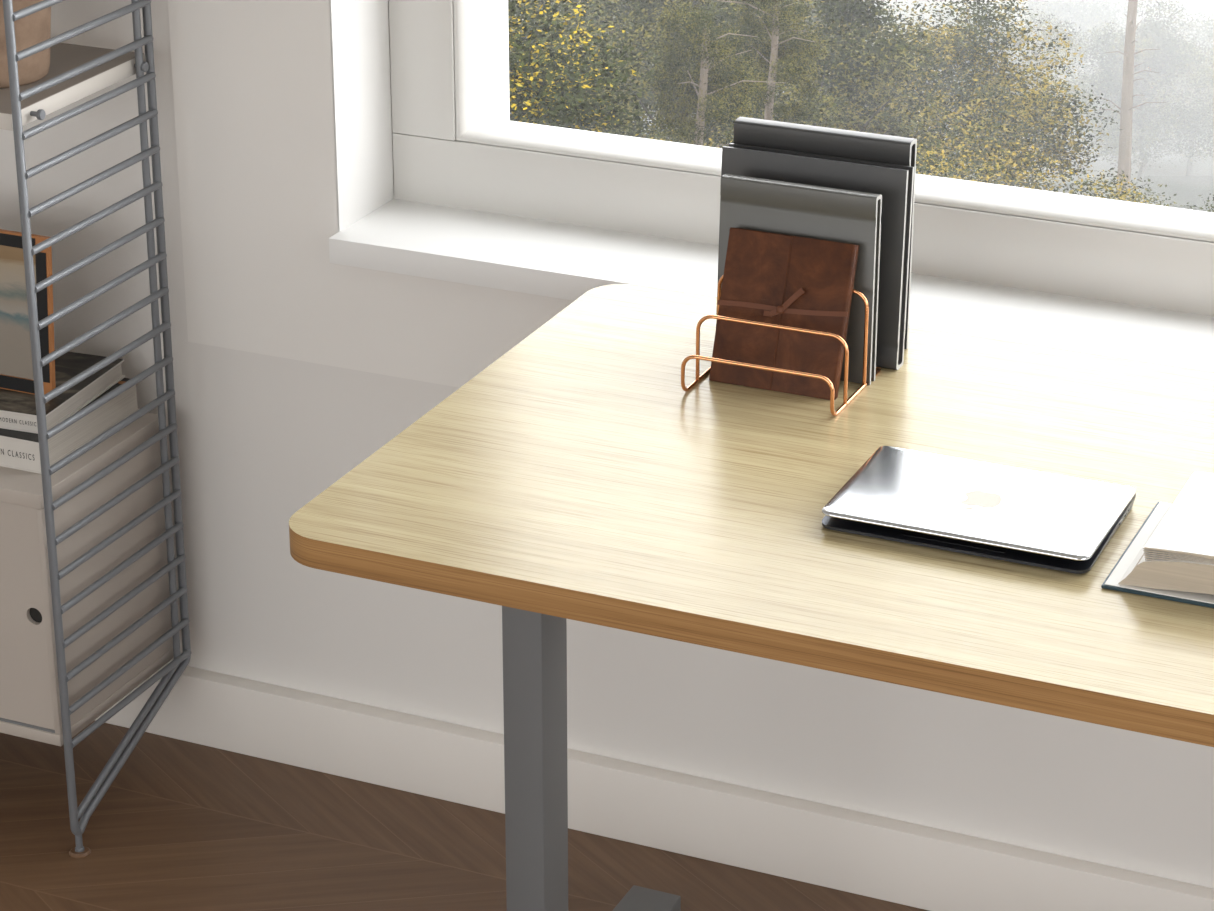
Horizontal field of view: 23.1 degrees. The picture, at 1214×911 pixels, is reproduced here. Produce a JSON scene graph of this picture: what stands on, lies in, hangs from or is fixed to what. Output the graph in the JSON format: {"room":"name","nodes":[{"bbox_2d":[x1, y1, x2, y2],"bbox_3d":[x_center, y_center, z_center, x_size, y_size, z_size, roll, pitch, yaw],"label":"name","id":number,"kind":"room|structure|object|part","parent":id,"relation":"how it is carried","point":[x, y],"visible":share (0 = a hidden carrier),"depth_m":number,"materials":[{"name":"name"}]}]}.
{"room":"home office","nodes":[
{"label":"home office","id":0,"kind":"room"},
{"bbox_2d":[0,720,928,910],"bbox_3d":[-0.276,1.466,2.346,6.000,0.075,4.938,10,25,22],"label":"floor","id":1,"kind":"structure","parent":0,"point":[182,825],"depth_m":4.33,"materials":[{"name":"brown wood"}]},
{"bbox_2d":[3,0,191,857],"bbox_3d":[-0.706,-0.407,4.055,0.031,2.026,0.338,10,25,22],"label":"shelving unit","id":2,"kind":"object","parent":1,"relation":"on","point":[170,674],"visible":1,"depth_m":4.19,"materials":[{"name":"grey metal"}]},
{"bbox_2d":[0,43,148,130],"bbox_3d":[-1.052,-0.554,4.165,0.774,0.023,0.325,10,25,22],"label":"shelf board","id":3,"kind":"object","parent":2,"relation":"attached to","point":[64,57],"visible":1,"depth_m":4.05,"materials":[{"name":"paint"}]},
{"bbox_2d":[0,0,50,87],"bbox_3d":[-0.829,-0.612,4.011,0.175,0.206,0.175,10,25,22],"label":"clay pot","id":4,"kind":"object","parent":3,"relation":"on","point":[35,28],"visible":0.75,"depth_m":3.98,"materials":[{"name":"beige ceramic"}]},
{"bbox_2d":[0,413,173,745],"bbox_3d":[-1.062,0.119,4.459,0.750,0.396,0.319,10,25,22],"label":"cabinet","id":5,"kind":"object","parent":2,"relation":"attached to","point":[30,708],"visible":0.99,"depth_m":4.26,"materials":[{"name":"paint"}]},
{"bbox_3d":[-0.961,0.203,4.264,0.374,0.349,0.007,10,25,22],"label":"sliding door","id":6,"kind":"part","parent":5,"relation":"part of","materials":[{"name":"paint"}]},
{"bbox_2d":[0,378,138,473],"bbox_3d":[-0.857,-0.062,4.318,0.250,0.049,0.259,10,25,22],"label":"book","id":7,"kind":"object","parent":5,"relation":"on","point":[19,450],"visible":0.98,"depth_m":4.22,"materials":[{"name":"white paper"}]},
{"bbox_2d":[0,352,124,433],"bbox_3d":[-0.869,-0.102,4.313,0.250,0.029,0.235,8,24,18],"label":"book","id":8,"kind":"object","parent":7,"relation":"on","point":[17,409],"visible":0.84,"depth_m":4.25,"materials":[{"name":"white paper"}]},
{"bbox_2d":[0,229,55,394],"bbox_3d":[-0.929,-0.219,4.253,0.314,0.235,0.028,10,25,22],"label":"picture frame","id":9,"kind":"object","parent":8,"relation":"on","point":[16,368],"visible":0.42,"depth_m":4.21,"materials":[{"name":"orange wood"}]},
{"bbox_3d":[-0.932,-0.118,4.288,0.273,0.021,0.010,10,25,22],"label":"frame rail","id":10,"kind":"part","parent":9,"relation":"part of","materials":[{"name":"orange wood"}]},
{"bbox_2d":[0,245,36,379],"bbox_3d":[-0.928,-0.220,4.254,0.273,0.193,0.019,10,25,22],"label":"picture","id":11,"kind":"object","parent":9,"relation":"attached to","point":[15,344],"depth_m":4.22},
{"bbox_3d":[-0.925,-0.321,4.218,0.273,0.021,0.010,10,25,22],"label":"frame rail","id":12,"kind":"part","parent":9,"relation":"part of","materials":[{"name":"orange wood"}]},
{"bbox_3d":[-0.794,-0.196,4.198,0.021,0.235,0.027,10,25,22],"label":"frame","id":13,"kind":"part","parent":9,"relation":"part of","materials":[{"name":"orange wood"}]},
{"bbox_3d":[-0.724,0.181,4.321,0.009,0.354,0.318,10,25,22],"label":"panel","id":14,"kind":"part","parent":5,"relation":"part of","materials":[{"name":"paint"}]},
{"bbox_3d":[-0.711,-0.429,4.040,0.011,1.971,0.299,10,25,22],"label":"rod","id":15,"kind":"part","parent":2,"relation":"part of","materials":[{"name":"grey metal"}]},
{"bbox_2d":[289,284,1213,910],"bbox_3d":[0.558,0.480,3.380,1.618,0.925,0.861,10,25,22],"label":"desk","id":16,"kind":"object","parent":1,"relation":"on","point":[576,476],"visible":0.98,"depth_m":3.23,"materials":[{"name":"brown wood"}]},
{"bbox_3d":[-0.087,0.362,3.635,0.054,0.824,0.072,10,25,22],"label":"leg","id":17,"kind":"part","parent":16,"relation":"part of","materials":[{"name":"grey metal"}]},
{"bbox_2d":[681,274,880,415],"bbox_3d":[0.209,-0.142,3.504,0.191,0.121,0.174,10,25,22],"label":"rack","id":18,"kind":"object","parent":16,"relation":"on","point":[697,356],"visible":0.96,"depth_m":3.47,"materials":[{"name":"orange metal"}]},
{"bbox_2d":[709,227,858,399],"bbox_3d":[0.209,-0.168,3.503,0.162,0.179,0.078,10,25,22],"label":"leather journal","id":19,"kind":"object","parent":18,"relation":"in","point":[772,278],"visible":0.96,"depth_m":3.49,"materials":[{"name":"brown leather"}]},
{"bbox_2d":[718,174,881,384],"bbox_3d":[0.228,-0.210,3.533,0.204,0.228,0.043,10,25,22],"label":"hardcover book","id":20,"kind":"object","parent":18,"relation":"in","point":[750,203],"visible":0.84,"depth_m":3.50,"materials":[{"name":"grey paper"}]},
{"bbox_2d":[716,143,913,369],"bbox_3d":[0.249,-0.241,3.581,0.239,0.246,0.051,10,25,22],"label":"hardcover book","id":21,"kind":"object","parent":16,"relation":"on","point":[894,182],"visible":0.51,"depth_m":3.54,"materials":[{"name":"grey fabric"}]},
{"bbox_2d":[734,117,916,348],"bbox_3d":[0.261,-0.269,3.613,0.224,0.268,0.027,10,25,22],"label":"hardcover book","id":22,"kind":"object","parent":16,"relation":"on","point":[850,144],"visible":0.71,"depth_m":3.56,"materials":[{"name":"grey fabric"}]},
{"bbox_2d":[822,446,1135,573],"bbox_3d":[0.398,0.056,3.167,0.292,0.023,0.201,10,25,22],"label":"laptop","id":23,"kind":"object","parent":16,"relation":"on","point":[1041,519],"visible":1,"depth_m":3.14,"materials":[{"name":"silver metal"}]},
{"bbox_2d":[1101,471,1213,607],"bbox_3d":[0.706,0.098,3.032,0.346,0.051,0.229,10,25,22],"label":"open book","id":24,"kind":"object","parent":16,"relation":"on","point":[1171,555],"visible":1,"depth_m":3.00,"materials":[{"name":"white paper"}]},
{"bbox_2d":[0,0,1213,888],"bbox_3d":[0.667,-0.750,3.698,6.000,2.938,0.308,10,25,22],"label":"wall","id":25,"kind":"structure","parent":0,"point":[261,436],"depth_m":4.32,"materials":[{"name":"paint"}]},
{"bbox_2d":[330,0,393,231],"bbox_3d":[1.320,-0.849,3.248,3.652,1.728,0.164,10,25,22],"label":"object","id":26,"kind":"structure","parent":25,"relation":"attached to","point":[359,28],"depth_m":4.20,"materials":[{"name":"paint"}]},
{"bbox_2d":[168,0,573,387],"bbox_3d":[1.237,-0.831,3.201,4.062,2.148,0.005,10,25,22],"label":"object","id":27,"kind":"structure","parent":25,"relation":"attached to","point":[252,79],"depth_m":4.21,"materials":[{"name":"paint"}]},
{"bbox_2d":[95,662,1213,910],"bbox_3d":[0.599,0.607,4.111,5.750,0.118,0.030,10,25,22],"label":"baseboard","id":28,"kind":"structure","parent":25,"relation":"attached to","point":[869,855],"depth_m":4.30,"materials":[{"name":"paint"}]},
{"bbox_2d":[329,199,1213,371],"bbox_3d":[1.314,-0.032,3.582,3.651,0.038,0.195,10,25,22],"label":"windowsill","id":29,"kind":"structure","parent":25,"relation":"attached to","point":[472,247],"depth_m":4.06,"materials":[{"name":"paint"}]},
{"bbox_2d":[388,0,1213,316],"bbox_3d":[1.384,-0.903,3.379,3.647,1.726,0.149,10,25,22],"label":"window","id":30,"kind":"structure","parent":25,"relation":"in","point":[456,144],"depth_m":4.17,"materials":[{"name":"paint"}]},
{"bbox_3d":[1.371,-0.145,3.672,3.647,0.100,0.086,10,25,22],"label":"rail","id":31,"kind":"part","parent":30,"relation":"part of","materials":[{"name":"paint"}]},
{"label":"outside","id":32,"kind":"structure","parent":0,"visible":0},
{"bbox_2d":[510,0,1213,212],"bbox_3d":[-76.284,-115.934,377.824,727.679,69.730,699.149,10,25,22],"label":"ground","id":33,"kind":"structure","parent":32,"point":[1188,189],"depth_m":193.65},
{"bbox_2d":[509,63,634,134],"bbox_3d":[-2.226,-6.055,77.758,6.040,10.054,7.008,2,23,5],"label":"broadleaf tree","id":34,"kind":"object","parent":33,"relation":"on","point":[625,121],"visible":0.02,"depth_m":76.99,"materials":[{"name":"green plant"}]},
{"bbox_2d":[508,0,660,136],"bbox_3d":[-3.320,-3.076,48.805,8.316,12.203,7.927,3,23,7],"label":"broadleaf tree","id":35,"kind":"object","parent":33,"relation":"on","point":[527,74],"visible":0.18,"depth_m":47.08,"materials":[{"name":"green plant"}]},
{"bbox_2d":[508,0,691,137],"bbox_3d":[-1.522,-14.864,116.056,13.145,16.913,12.520,10,25,22],"label":"broadleaf tree","id":36,"kind":"object","parent":33,"relation":"on","point":[523,5],"visible":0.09,"depth_m":111.56,"materials":[{"name":"green plant"}]},
{"bbox_2d":[607,114,758,147],"bbox_3d":[1.781,-4.196,71.537,7.573,8.005,7.219,19,29,37],"label":"bush","id":37,"kind":"object","parent":33,"relation":"on","point":[641,133],"visible":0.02,"depth_m":71.42,"materials":[{"name":"green plant"}]},
{"bbox_2d":[534,0,839,132],"bbox_3d":[3.527,-21.033,153.987,20.070,18.673,19.113,10,25,22],"label":"broadleaf tree","id":38,"kind":"object","parent":33,"relation":"on","point":[569,0],"visible":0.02,"depth_m":148.81,"materials":[{"name":"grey plant"}]},
{"bbox_2d":[528,0,848,146],"bbox_3d":[2.254,-8.871,85.394,9.250,13.782,9.027,-6,24,-14],"label":"broadleaf tree","id":39,"kind":"object","parent":33,"relation":"on","point":[643,29],"visible":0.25,"depth_m":83.51,"materials":[{"name":"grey plant"}]},
{"bbox_2d":[646,0,783,147],"bbox_3d":[1.856,-3.637,57.288,2.279,10.897,2.877,-6,24,-14],"label":"slim tree","id":40,"kind":"object","parent":33,"relation":"on","point":[727,89],"visible":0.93,"depth_m":55.56,"materials":[{"name":"green plant"}]},
{"bbox_2d":[717,0,829,121],"bbox_3d":[3.534,-4.958,64.731,2.388,11.521,2.822,-4,24,-10],"label":"slim tree","id":41,"kind":"object","parent":33,"relation":"on","point":[790,64],"visible":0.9,"depth_m":63.02,"materials":[{"name":"green plant"}]},
{"bbox_2d":[631,0,931,144],"bbox_3d":[8.246,-17.154,136.420,14.719,15.358,14.401,10,25,22],"label":"broadleaf tree","id":42,"kind":"object","parent":33,"relation":"on","point":[814,9],"visible":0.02,"depth_m":133.13,"materials":[{"name":"green plant"}]},
{"bbox_2d":[654,0,961,162],"bbox_3d":[6.339,-10.091,95.945,9.783,13.145,8.664,10,25,22],"label":"broadleaf tree","id":43,"kind":"object","parent":33,"relation":"on","point":[850,78],"visible":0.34,"depth_m":93.97,"materials":[{"name":"green plant"}]},
{"bbox_2d":[863,0,947,25],"bbox_3d":[22.361,-32.873,242.792,11.216,17.315,12.934,10,25,22],"label":"broadleaf tree","id":44,"kind":"object","parent":33,"relation":"on","point":[891,2],"visible":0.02,"depth_m":239.19,"materials":[{"name":"grey plant"}]},
{"bbox_2d":[862,0,1035,171],"bbox_3d":[22.271,-23.983,196.355,15.223,12.373,15.043,10,25,22],"label":"broadleaf tree","id":45,"kind":"object","parent":33,"relation":"on","point":[952,17],"visible":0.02,"depth_m":194.98,"materials":[{"name":"grey plant"}]},
{"bbox_2d":[778,0,1124,193],"bbox_3d":[13.023,-13.243,120.788,15.020,12.355,14.206,10,25,22],"label":"broadleaf tree","id":46,"kind":"object","parent":33,"relation":"on","point":[1018,108],"visible":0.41,"depth_m":118.47,"materials":[{"name":"green plant"}]},
{"bbox_2d":[874,0,1076,153],"bbox_3d":[26.212,-29.127,226.213,19.486,14.291,18.621,10,25,22],"label":"broadleaf tree","id":47,"kind":"object","parent":33,"relation":"on","point":[927,16],"visible":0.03,"depth_m":223.93,"materials":[{"name":"grey plant"}]},
{"bbox_2d":[940,9,1094,183],"bbox_3d":[22.736,-19.603,165.955,9.243,12.040,8.250,10,25,22],"label":"broadleaf tree","id":48,"kind":"object","parent":33,"relation":"on","point":[1055,33],"visible":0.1,"depth_m":163.51,"materials":[{"name":"grey plant"}]},
{"bbox_2d":[916,111,1124,199],"bbox_3d":[9.012,-4.988,78.781,9.969,7.715,9.503,6,24,13],"label":"bush","id":49,"kind":"object","parent":33,"relation":"on","point":[925,168],"visible":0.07,"depth_m":79.71,"materials":[{"name":"green plant"}]},
{"bbox_2d":[946,0,1102,65],"bbox_3d":[35.370,-36.677,259.334,17.881,17.253,16.981,10,25,22],"label":"broadleaf tree","id":50,"kind":"object","parent":33,"relation":"on","point":[946,0],"visible":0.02,"depth_m":255.30,"materials":[{"name":"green plant"}]},
{"bbox_2d":[955,0,1155,156],"bbox_3d":[31.403,-27.213,208.303,14.209,15.949,14.244,10,25,22],"label":"broadleaf tree","id":51,"kind":"object","parent":33,"relation":"on","point":[1064,10],"visible":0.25,"depth_m":206.55,"materials":[{"name":"grey plant"}]},
{"bbox_2d":[1023,1,1186,148],"bbox_3d":[39.297,-30.915,242.155,18.019,13.370,18.917,10,25,22],"label":"broadleaf tree","id":52,"kind":"object","parent":33,"relation":"on","point":[1088,63],"visible":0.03,"depth_m":240.83,"materials":[{"name":"grey plant"}]},
{"bbox_2d":[1062,167,1160,205],"bbox_3d":[10.521,-2.804,64.219,6.145,7.191,6.297,-11,25,-24],"label":"bush","id":53,"kind":"object","parent":33,"relation":"on","point":[1110,188],"visible":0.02,"depth_m":62.96,"materials":[{"name":"green plant"}]},
{"bbox_2d":[1096,0,1166,200],"bbox_3d":[23.699,-17.732,133.886,3.411,17.621,3.243,10,25,22],"label":"slim tree","id":54,"kind":"object","parent":33,"relation":"on","point":[1126,115],"visible":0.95,"depth_m":134.27,"materials":[{"name":"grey plant"}]},
{"bbox_2d":[1051,0,1213,181],"bbox_3d":[31.519,-21.049,172.721,11.288,12.872,11.093,10,25,22],"label":"broadleaf tree","id":55,"kind":"object","parent":33,"relation":"on","point":[1168,56],"visible":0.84,"depth_m":170.23,"materials":[{"name":"grey plant"}]},
{"bbox_2d":[1078,172,1213,212],"bbox_3d":[17.333,-4.713,87.211,8.792,7.067,9.297,10,25,22],"label":"broadleaf tree","id":56,"kind":"object","parent":33,"relation":"on","point":[1137,192],"visible":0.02,"depth_m":87.89,"materials":[{"name":"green plant"}]},
{"bbox_2d":[1092,9,1213,175],"bbox_3d":[37.087,-22.067,186.562,13.800,11.168,13.868,10,25,22],"label":"broadleaf tree","id":57,"kind":"object","parent":33,"relation":"on","point":[1189,171],"visible":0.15,"depth_m":184.88,"materials":[{"name":"grey plant"}]},
{"bbox_2d":[1099,0,1212,48],"bbox_3d":[48.406,-36.087,276.100,20.318,15.085,20.748,10,25,22],"label":"broadleaf tree","id":58,"kind":"object","parent":33,"relation":"on","point":[1180,2],"visible":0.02,"depth_m":274.70,"materials":[{"name":"grey plant"}]},
{"bbox_2d":[1108,13,1213,156],"bbox_3d":[43.897,-27.237,220.718,15.742,11.883,16.523,10,25,22],"label":"broadleaf tree","id":59,"kind":"object","parent":33,"relation":"on","point":[1177,25],"visible":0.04,"depth_m":220.19,"materials":[{"name":"grey plant"}]}
]}

